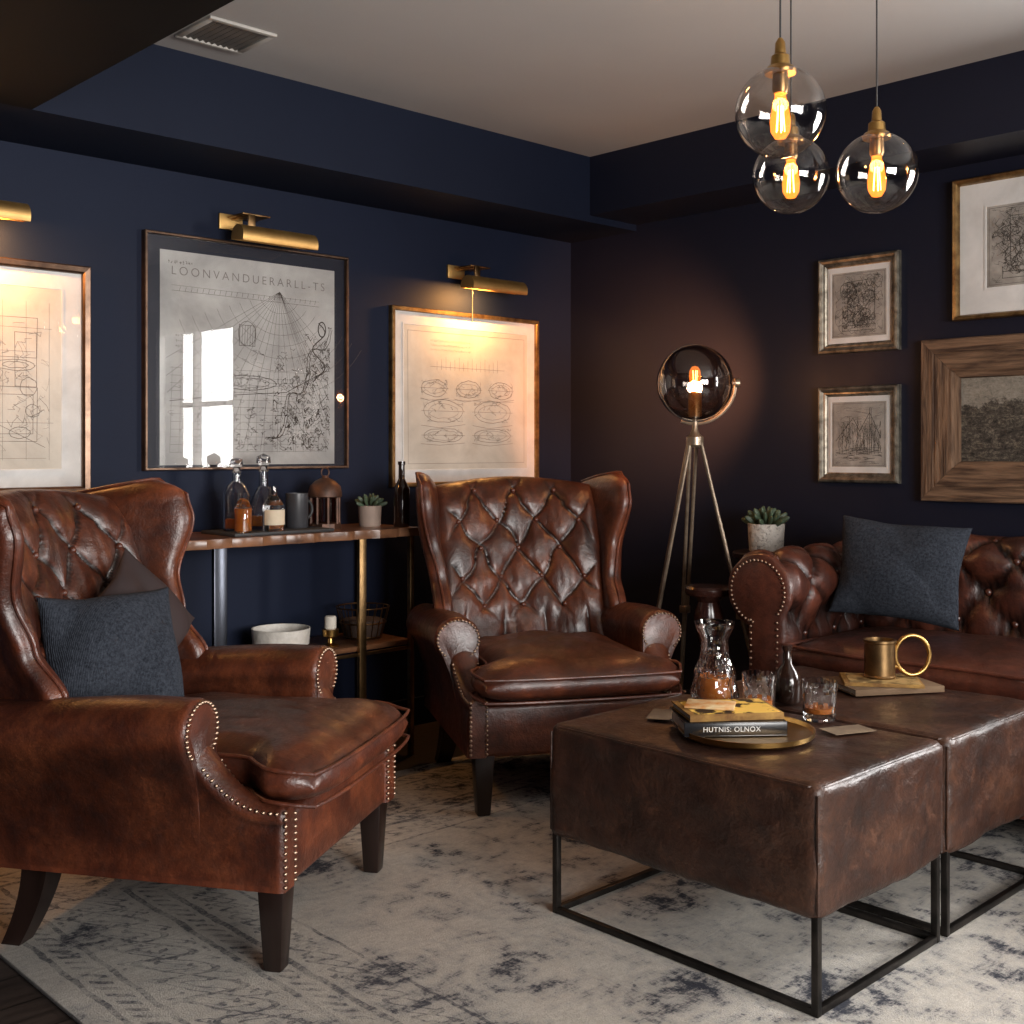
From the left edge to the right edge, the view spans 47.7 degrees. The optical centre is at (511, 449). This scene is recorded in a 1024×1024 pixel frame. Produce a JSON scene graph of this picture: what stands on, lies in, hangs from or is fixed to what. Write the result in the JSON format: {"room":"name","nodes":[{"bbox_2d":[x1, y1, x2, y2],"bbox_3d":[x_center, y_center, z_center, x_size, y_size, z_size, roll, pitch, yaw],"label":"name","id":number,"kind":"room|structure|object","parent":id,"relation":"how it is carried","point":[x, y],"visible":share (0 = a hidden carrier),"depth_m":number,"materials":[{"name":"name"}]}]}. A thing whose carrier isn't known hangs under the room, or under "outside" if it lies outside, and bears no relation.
{"room":"living room","nodes":[
{"label":"living room","id":0,"kind":"room"},
{"bbox_2d":[0,721,463,1023],"bbox_3d":[0.629,1.250,1.642,5.400,0.100,6.600,0,0,-44],"label":"floor","id":1,"kind":"structure","parent":0,"point":[21,1002],"depth_m":2.59,"materials":[{"name":"brown wood"}]},
{"bbox_2d":[186,523,419,755],"bbox_3d":[-0.869,0.752,4.334,1.085,0.895,0.380,0,0,-44],"label":"console table","id":2,"kind":"object","parent":1,"relation":"on","point":[219,544],"visible":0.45,"depth_m":4.38,"materials":[{"name":"brown wood"}]},
{"bbox_2d":[201,526,333,536],"bbox_3d":[-0.900,0.299,4.284,0.420,0.012,0.240,0,0,-44],"label":"tray","id":3,"kind":"object","parent":2,"relation":"on","point":[310,529],"visible":0.78,"depth_m":4.19,"materials":[{"name":"brown wood"}]},
{"bbox_2d":[223,458,249,530],"bbox_3d":[-1.000,0.160,4.208,0.097,0.265,0.097,0,0,-44],"label":"decanter","id":4,"kind":"object","parent":3,"relation":"on","point":[231,495],"visible":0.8,"depth_m":4.17,"materials":[{"name":"clear glass"}]},
{"bbox_2d":[234,493,251,532],"bbox_3d":[-0.953,0.223,4.108,0.060,0.140,0.060,0,0,-44],"label":"bottle","id":5,"kind":"object","parent":3,"relation":"on","point":[242,509],"visible":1,"depth_m":4.08,"materials":[{"name":"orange glass"}]},
{"bbox_2d":[250,453,270,529],"bbox_3d":[-0.924,0.152,4.309,0.123,0.280,0.123,0,0,-44],"label":"decanter","id":6,"kind":"object","parent":3,"relation":"on","point":[261,494],"visible":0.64,"depth_m":4.28,"materials":[{"name":"clear glass"}]},
{"bbox_2d":[262,487,284,530],"bbox_3d":[-0.866,0.213,4.205,0.081,0.160,0.080,0,0,-44],"label":"bottle","id":7,"kind":"object","parent":3,"relation":"on","point":[273,511],"visible":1,"depth_m":4.17,"materials":[{"name":"clear glass"}]},
{"bbox_2d":[286,493,313,527],"bbox_3d":[-0.800,0.228,4.371,0.105,0.130,0.084,0,0,-12],"label":"mug","id":8,"kind":"object","parent":3,"relation":"on","point":[297,516],"visible":1,"depth_m":4.33,"materials":[{"name":"grey ceramic"}]},
{"bbox_2d":[251,623,309,644],"bbox_3d":[-0.870,0.707,4.361,0.220,0.075,0.220,0,0,-44],"label":"bowl","id":9,"kind":"object","parent":2,"relation":"on","point":[283,633],"visible":0.7,"depth_m":4.29,"materials":[{"name":"white ceramic"}]},
{"bbox_2d":[308,467,341,528],"bbox_3d":[-0.725,0.186,4.499,0.132,0.239,0.132,0,0,-44],"label":"lantern","id":10,"kind":"object","parent":2,"relation":"on","point":[325,494],"visible":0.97,"depth_m":4.46,"materials":[{"name":"orange metal"}]},
{"bbox_2d":[322,615,338,647],"bbox_3d":[-0.689,0.686,4.396,0.068,0.115,0.068,0,0,-44],"label":"candle holder","id":11,"kind":"object","parent":2,"relation":"on","point":[330,631],"visible":0.89,"depth_m":4.38,"materials":[{"name":"gold metal"}]},
{"bbox_2d":[325,615,335,629],"bbox_3d":[-0.689,0.654,4.396,0.044,0.050,0.044,0,0,-44],"label":"candle","id":12,"kind":"object","parent":11,"relation":"on","point":[330,620],"depth_m":4.38,"materials":[{"name":"wax"}]},
{"bbox_2d":[308,633,406,654],"bbox_3d":[-0.874,0.755,4.336,1.020,0.020,0.310,0,0,-44],"label":"shelf","id":13,"kind":"object","parent":2,"relation":"attached to","point":[346,645],"depth_m":4.49,"materials":[{"name":"brown wood"}]},
{"bbox_2d":[336,602,389,638],"bbox_3d":[-0.596,0.682,4.624,0.216,0.121,0.216,0,0,-44],"label":"wire basket","id":14,"kind":"object","parent":2,"relation":"on","point":[374,625],"visible":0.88,"depth_m":4.57,"materials":[{"name":"gold metal"}]},
{"bbox_2d":[355,493,387,526],"bbox_3d":[-0.565,0.239,4.651,0.131,0.132,0.113,0,0,-9],"label":"potted succulent","id":15,"kind":"object","parent":2,"relation":"on","point":[369,515],"visible":1,"depth_m":4.62,"materials":[{"name":"ceramic"}]},
{"bbox_2d":[394,461,409,526],"bbox_3d":[-0.438,0.175,4.601,0.064,0.260,0.064,0,0,-44],"label":"bottle","id":16,"kind":"object","parent":2,"relation":"on","point":[401,489],"visible":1,"depth_m":4.58,"materials":[{"name":"brown glass"}]},
{"bbox_2d":[0,754,1023,1023],"bbox_3d":[1.025,1.194,2.673,3.140,0.012,4.340,0,0,-44],"label":"area rug","id":17,"kind":"object","parent":1,"relation":"on","point":[458,924],"visible":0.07,"depth_m":2.79,"materials":[{"name":"grey carpet"}]},
{"bbox_2d":[0,478,409,972],"bbox_3d":[-0.872,0.635,3.060,1.086,1.103,0.897,0,0,13],"label":"chair","id":18,"kind":"object","parent":17,"relation":"on","point":[243,780],"visible":0.88,"depth_m":2.73,"materials":[{"name":"leather"}]},
{"bbox_2d":[36,587,183,696],"bbox_3d":[-1.029,0.532,2.994,0.363,0.325,0.183,0,0,-41],"label":"throw pillow","id":19,"kind":"object","parent":18,"relation":"on","point":[119,644],"visible":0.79,"depth_m":2.94,"materials":[{"name":"blue fabric"}]},
{"bbox_2d":[98,548,194,646],"bbox_3d":[-1.031,0.472,3.221,0.149,0.391,0.410,0,0,14],"label":"throw pillow","id":20,"kind":"object","parent":18,"relation":"on","point":[131,576],"visible":0.39,"depth_m":3.27,"materials":[{"name":"fabric"}]},
{"bbox_2d":[184,692,407,799],"bbox_3d":[-0.707,0.735,3.020,0.735,0.153,0.717,0,0,13],"label":"seat cushion","id":21,"kind":"object","parent":18,"relation":"on","point":[263,745],"depth_m":2.80,"materials":[{"name":"leather"}]},
{"bbox_2d":[406,471,685,815],"bbox_3d":[0.111,0.635,4.259,0.897,1.103,1.086,0,0,-14],"label":"chair","id":22,"kind":"object","parent":17,"relation":"on","point":[529,627],"visible":0.98,"depth_m":4.37,"materials":[{"name":"leather"}]},
{"bbox_2d":[471,630,680,700],"bbox_3d":[0.152,0.735,4.093,0.717,0.153,0.735,0,0,-14],"label":"seat cushion","id":23,"kind":"object","parent":22,"relation":"on","point":[526,665],"depth_m":3.81,"materials":[{"name":"leather"}]},
{"bbox_2d":[656,344,748,688],"bbox_3d":[0.723,0.388,4.473,0.391,1.599,0.466,0,0,-44],"label":"tripod floor lamp","id":24,"kind":"object","parent":17,"relation":"on","point":[695,382],"visible":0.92,"depth_m":4.45,"materials":[{"name":"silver metal"}]},
{"bbox_2d":[685,584,728,648],"bbox_3d":[0.715,0.841,4.218,0.168,0.692,0.168,0,0,-44],"label":"pedestal stand","id":25,"kind":"object","parent":17,"relation":"on","point":[708,597],"visible":0.27,"depth_m":4.18,"materials":[{"name":"brown wood"}]},
{"bbox_2d":[732,549,749,558],"bbox_3d":[1.046,0.798,4.674,0.310,0.777,0.310,0,0,-44],"label":"side table","id":26,"kind":"object","parent":17,"relation":"on","point":[738,554],"visible":0.06,"depth_m":4.64,"materials":[{"name":"brown wood"}]},
{"bbox_2d":[741,506,789,551],"bbox_3d":[1.035,0.319,4.691,0.185,0.183,0.198,0,0,-44],"label":"potted succulent","id":27,"kind":"object","parent":26,"relation":"on","point":[766,528],"visible":0.96,"depth_m":4.64,"materials":[{"name":"ceramic"}]},
{"bbox_2d":[748,523,784,551],"bbox_3d":[1.029,0.354,4.692,0.148,0.112,0.148,0,0,-44],"label":"pot","id":28,"kind":"object","parent":27,"relation":"on","point":[767,536],"depth_m":4.63,"materials":[{"name":"concrete"}]},
{"bbox_2d":[550,694,942,1017],"bbox_3d":[0.570,0.942,2.885,0.577,0.490,0.803,0,0,-44],"label":"table","id":29,"kind":"object","parent":17,"relation":"on","point":[818,827],"visible":0.9,"depth_m":2.65,"materials":[{"name":"leather"}]},
{"bbox_2d":[646,709,671,720],"bbox_3d":[0.397,0.694,3.040,0.070,0.001,0.120,0,0,18],"label":"coaster","id":30,"kind":"object","parent":29,"relation":"on","point":[657,714],"visible":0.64,"depth_m":3.04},
{"bbox_2d":[690,619,738,699],"bbox_3d":[0.559,0.584,3.196,0.129,0.222,0.133,0,0,-44],"label":"decanter","id":31,"kind":"object","parent":29,"relation":"on","point":[714,671],"visible":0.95,"depth_m":3.16,"materials":[{"name":"clear glass"}]},
{"bbox_2d":[678,716,815,749],"bbox_3d":[0.573,0.685,2.835,0.330,0.018,0.330,0,0,-44],"label":"serving tray","id":32,"kind":"object","parent":29,"relation":"on","point":[799,732],"visible":0.56,"depth_m":2.74,"materials":[{"name":"gold metal"}]},
{"bbox_2d":[670,707,786,736],"bbox_3d":[0.531,0.669,2.864,0.250,0.034,0.181,0,0,-3],"label":"book","id":33,"kind":"object","parent":32,"relation":"on","point":[772,727],"visible":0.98,"depth_m":2.77,"materials":[{"name":"paper"}]},
{"bbox_2d":[671,698,783,721],"bbox_3d":[0.531,0.643,2.871,0.235,0.017,0.165,0,0,-8],"label":"book","id":34,"kind":"object","parent":33,"relation":"on","point":[752,708],"visible":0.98,"depth_m":2.81,"materials":[{"name":"paper"}]},
{"bbox_2d":[684,699,735,710],"bbox_3d":[0.492,0.631,2.875,0.120,0.005,0.090,0,0,14],"label":"paper sheet","id":35,"kind":"object","parent":34,"relation":"on","point":[691,703],"visible":1,"depth_m":2.87,"materials":[{"name":"paper"}]},
{"bbox_2d":[679,699,779,714],"bbox_3d":[0.536,0.635,2.872,0.212,0.001,0.148,0,0,-8],"label":"picture","id":36,"kind":"object","parent":34,"relation":"on","point":[743,706],"depth_m":2.84},
{"bbox_2d":[742,670,776,706],"bbox_3d":[0.659,0.644,3.091,0.092,0.100,0.092,0,0,29],"label":"tumbler","id":37,"kind":"object","parent":29,"relation":"on","point":[761,684],"visible":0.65,"depth_m":3.06,"materials":[{"name":"clear glass"}]},
{"bbox_2d":[801,677,837,722],"bbox_3d":[0.793,0.644,2.990,0.092,0.100,0.092,0,0,-44],"label":"tumbler","id":38,"kind":"object","parent":29,"relation":"on","point":[819,694],"visible":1,"depth_m":2.96,"materials":[{"name":"clear glass"}]},
{"bbox_2d":[818,724,875,734],"bbox_3d":[0.832,0.694,2.875,0.120,0.001,0.070,0,0,-21],"label":"coaster","id":39,"kind":"object","parent":29,"relation":"on","point":[848,729],"visible":1,"depth_m":2.87,"materials":[{"name":"beige paper"}]},
{"bbox_2d":[728,534,1023,819],"bbox_3d":[1.769,0.739,3.566,0.791,0.895,2.164,0,0,-44],"label":"sofa","id":40,"kind":"object","parent":17,"relation":"on","point":[784,595],"visible":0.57,"depth_m":3.94,"materials":[{"name":"leather"}]},
{"bbox_2d":[828,515,971,630],"bbox_3d":[1.332,0.415,3.985,0.208,0.368,0.434,0,0,-45],"label":"throw pillow","id":41,"kind":"object","parent":40,"relation":"on","point":[911,572],"visible":1,"depth_m":3.91,"materials":[{"name":"blue fabric"}]},
{"bbox_2d":[791,626,1023,699],"bbox_3d":[1.399,0.685,3.787,0.550,0.171,0.815,0,0,-44],"label":"seat cushion","id":42,"kind":"object","parent":40,"relation":"on","point":[989,660],"depth_m":3.64,"materials":[{"name":"leather"}]},
{"bbox_2d":[736,666,1023,936],"bbox_3d":[0.998,0.942,3.297,0.602,0.490,0.805,0,0,-44],"label":"table","id":43,"kind":"object","parent":17,"relation":"on","point":[981,736],"visible":0.35,"depth_m":2.99,"materials":[{"name":"leather"}]},
{"bbox_2d":[775,644,801,703],"bbox_3d":[0.761,0.617,3.202,0.078,0.155,0.078,0,0,-44],"label":"bottle","id":44,"kind":"object","parent":43,"relation":"on","point":[788,683],"visible":0.94,"depth_m":3.17,"materials":[{"name":"black glass"}]},
{"bbox_2d":[825,673,943,695],"bbox_3d":[1.083,0.685,3.393,0.280,0.018,0.200,0,0,-13],"label":"book","id":45,"kind":"object","parent":43,"relation":"on","point":[930,687],"visible":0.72,"depth_m":3.30,"materials":[{"name":"paper"}]},
{"bbox_2d":[839,672,924,688],"bbox_3d":[1.076,0.671,3.379,0.220,0.010,0.160,0,0,10],"label":"book","id":46,"kind":"object","parent":45,"relation":"on","point":[849,679],"visible":0.82,"depth_m":3.34,"materials":[{"name":"paper"}]},
{"bbox_2d":[845,673,921,684],"bbox_3d":[1.080,0.667,3.378,0.198,0.001,0.144,0,0,10],"label":"picture","id":47,"kind":"object","parent":46,"relation":"on","point":[850,678],"depth_m":3.35,"materials":[{"name":"paper"}]},
{"bbox_2d":[863,633,931,679],"bbox_3d":[1.132,0.602,3.404,0.200,0.128,0.096,0,0,0],"label":"mug","id":48,"kind":"object","parent":46,"relation":"on","point":[881,661],"visible":1,"depth_m":3.38,"materials":[{"name":"gold metal"}]},
{"bbox_2d":[0,140,570,701],"bbox_3d":[-1.620,-0.060,3.988,5.400,2.520,0.100,0,0,-44],"label":"wall","id":49,"kind":"structure","parent":0,"point":[92,212],"depth_m":4.69,"materials":[{"name":"blue paint"}]},
{"bbox_2d":[0,200,30,221],"bbox_3d":[-1.731,-0.798,3.685,0.330,0.124,0.184,0,0,-44],"label":"picture light","id":50,"kind":"object","parent":49,"relation":"attached to","point":[13,211],"visible":1,"depth_m":3.71,"materials":[{"name":"gold metal"}]},
{"bbox_2d":[0,257,90,491],"bbox_3d":[-1.797,-0.242,3.728,0.900,0.790,0.030,0,0,-44],"label":"framed piece","id":51,"kind":"object","parent":49,"relation":"attached to","point":[45,307],"visible":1,"depth_m":3.94,"materials":[{"name":"beige paper"}]},
{"bbox_2d":[0,284,60,468],"bbox_3d":[-1.800,-0.242,3.732,0.704,0.614,0.002,0,0,-44],"label":"print","id":52,"kind":"object","parent":51,"relation":"attached to","point":[30,314],"depth_m":3.90,"materials":[{"name":"paper"}]},
{"bbox_2d":[141,229,360,470],"bbox_3d":[-0.979,-0.360,4.513,0.970,0.870,0.030,0,0,-44],"label":"framed map","id":53,"kind":"object","parent":49,"relation":"attached to","point":[245,347],"visible":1,"depth_m":4.45,"materials":[{"name":"grey paper"}]},
{"bbox_2d":[218,212,317,249],"bbox_3d":[-0.934,-0.838,4.449,0.330,0.124,0.184,0,0,-44],"label":"picture light","id":54,"kind":"object","parent":49,"relation":"attached to","point":[250,232],"visible":1,"depth_m":4.39,"materials":[{"name":"gold metal"}]},
{"bbox_2d":[0,44,635,242],"bbox_3d":[-1.439,-1.173,3.799,5.200,0.293,0.424,0,0,-44],"label":"ceiling soffit","id":55,"kind":"structure","parent":49,"relation":"attached to","point":[158,107],"depth_m":4.24,"materials":[{"name":"blue paint"}]},
{"bbox_2d":[389,696,436,725],"bbox_3d":[-1.581,1.140,3.946,5.200,0.120,0.015,0,0,-44],"label":"baseboard","id":56,"kind":"structure","parent":49,"relation":"attached to","point":[422,715],"depth_m":5.06,"materials":[{"name":"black paint"}]},
{"bbox_2d":[389,305,538,486],"bbox_3d":[-0.198,-0.230,5.263,0.890,0.780,0.027,0,0,-44],"label":"framed print","id":57,"kind":"object","parent":49,"relation":"attached to","point":[464,393],"visible":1,"depth_m":5.24,"materials":[{"name":"beige paper"}]},
{"bbox_2d":[447,265,527,321],"bbox_3d":[-0.111,-0.698,5.238,0.330,0.265,0.184,0,0,-44],"label":"picture light","id":58,"kind":"object","parent":49,"relation":"attached to","point":[476,282],"visible":1,"depth_m":5.17,"materials":[{"name":"gold metal"}]},
{"bbox_2d":[358,505,380,526],"bbox_3d":[-0.570,0.264,4.648,0.094,0.082,0.094,0,0,-44],"label":"pot","id":59,"kind":"object","parent":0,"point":[369,515],"depth_m":4.61,"materials":[{"name":"ceramic"}]},
{"bbox_2d":[154,0,1023,156],"bbox_3d":[0.629,-1.370,1.642,5.400,0.100,6.600,0,0,-44],"label":"ceiling","id":60,"kind":"structure","parent":0,"point":[589,78],"depth_m":3.83,"materials":[{"name":"paint"}]},
{"bbox_2d":[0,0,233,108],"bbox_3d":[-0.241,-1.173,0.514,2.384,0.293,5.976,0,0,-44],"label":"ceiling beam","id":61,"kind":"structure","parent":60,"relation":"attached to","point":[48,48],"depth_m":2.88,"materials":[{"name":"paint"}]},
{"bbox_2d":[174,15,276,54],"bbox_3d":[-0.909,-1.315,3.679,0.236,0.011,0.230,0,0,-44],"label":"ceiling vent","id":62,"kind":"object","parent":60,"relation":"in","point":[211,31],"visible":1,"depth_m":3.67,"materials":[{"name":"metal"}]},
{"bbox_2d":[735,0,826,158],"bbox_3d":[0.598,-0.986,2.582,0.200,0.668,0.200,0,0,-44],"label":"pendant light","id":63,"kind":"object","parent":60,"relation":"hanging from","point":[780,69],"visible":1,"depth_m":2.57,"materials":[{"name":"clear glass"}]},
{"bbox_2d":[772,72,788,95],"bbox_3d":[0.598,-0.817,2.582,0.036,0.046,0.036,0,0,-44],"label":"socket","id":64,"kind":"object","parent":63,"relation":"attached to","point":[780,86],"depth_m":2.57,"materials":[{"name":"gold metal"}]},
{"bbox_2d":[752,0,829,213],"bbox_3d":[0.734,-0.971,3.050,0.200,0.698,0.200,0,0,18],"label":"pendant light","id":65,"kind":"object","parent":60,"relation":"hanging from","point":[791,139],"visible":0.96,"depth_m":3.04,"materials":[{"name":"clear glass"}]},
{"bbox_2d":[784,142,797,160],"bbox_3d":[0.734,-0.787,3.050,0.036,0.046,0.036,0,0,18],"label":"socket","id":66,"kind":"object","parent":65,"relation":"attached to","point":[790,148],"depth_m":3.04,"materials":[{"name":"gold metal"}]},
{"bbox_2d":[835,0,918,213],"bbox_3d":[0.913,-0.956,2.900,0.200,0.726,0.200,0,0,-11],"label":"pendant light","id":67,"kind":"object","parent":60,"relation":"hanging from","point":[877,133],"visible":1,"depth_m":2.89,"materials":[{"name":"clear glass"}]},
{"bbox_2d":[869,137,883,157],"bbox_3d":[0.913,-0.758,2.900,0.036,0.046,0.036,0,0,-11],"label":"socket","id":68,"kind":"object","parent":67,"relation":"attached to","point":[876,146],"depth_m":2.89,"materials":[{"name":"gold metal"}]},
{"bbox_2d":[571,155,1023,689],"bbox_3d":[2.542,-0.060,3.476,0.100,2.520,6.400,0,0,-44],"label":"wall","id":69,"kind":"structure","parent":0,"point":[740,283],"depth_m":4.98,"materials":[{"name":"blue paint"}]},
{"bbox_2d":[590,50,1023,224],"bbox_3d":[2.535,-1.188,3.176,0.324,0.263,5.976,0,0,-44],"label":"ceiling soffit","id":70,"kind":"structure","parent":69,"relation":"attached to","point":[971,113],"depth_m":4.39,"materials":[{"name":"blue paint"}]},
{"bbox_2d":[818,250,900,354],"bbox_3d":[1.373,-0.580,4.600,0.031,0.385,0.352,0,0,-44],"label":"framed sketch","id":71,"kind":"object","parent":69,"relation":"attached to","point":[859,296],"visible":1,"depth_m":4.60,"materials":[{"name":"beige paper"}]},
{"bbox_2d":[832,268,885,338],"bbox_3d":[1.377,-0.580,4.603,0.002,0.261,0.240,0,0,-44],"label":"print","id":72,"kind":"object","parent":71,"relation":"attached to","point":[858,294],"depth_m":4.60,"materials":[{"name":"paper"}]},
{"bbox_2d":[818,384,900,483],"bbox_3d":[1.373,-0.062,4.600,0.031,0.385,0.352,0,0,-44],"label":"framed sketch","id":73,"kind":"object","parent":69,"relation":"attached to","point":[859,427],"visible":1,"depth_m":4.60,"materials":[{"name":"beige paper"}]},
{"bbox_2d":[832,401,885,466],"bbox_3d":[1.377,-0.062,4.603,0.002,0.261,0.240,0,0,-44],"label":"print","id":74,"kind":"object","parent":73,"relation":"attached to","point":[858,427],"depth_m":4.60,"materials":[{"name":"paper"}]},
{"bbox_2d":[921,333,1023,503],"bbox_3d":[1.873,-0.112,4.074,0.038,0.607,0.910,0,0,-44],"label":"framed landscape","id":75,"kind":"object","parent":69,"relation":"attached to","point":[972,388],"visible":1,"depth_m":4.25,"materials":[{"name":"brown wood"}]},
{"bbox_2d":[961,376,1023,461],"bbox_3d":[1.879,-0.112,4.080,0.002,0.307,0.610,0,0,-44],"label":"print","id":76,"kind":"object","parent":75,"relation":"on","point":[992,407],"depth_m":4.22},
{"bbox_2d":[952,169,1023,321],"bbox_3d":[1.829,-0.739,4.122,0.034,0.520,0.535,0,0,-44],"label":"framed piece","id":77,"kind":"object","parent":69,"relation":"attached to","point":[988,210],"visible":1,"depth_m":4.22,"materials":[{"name":"white paper"}]},
{"bbox_2d":[987,202,1023,287],"bbox_3d":[1.834,-0.739,4.127,0.002,0.296,0.291,0,0,-44],"label":"print","id":78,"kind":"object","parent":77,"relation":"attached to","point":[1005,220],"depth_m":4.18,"materials":[{"name":"paper"}]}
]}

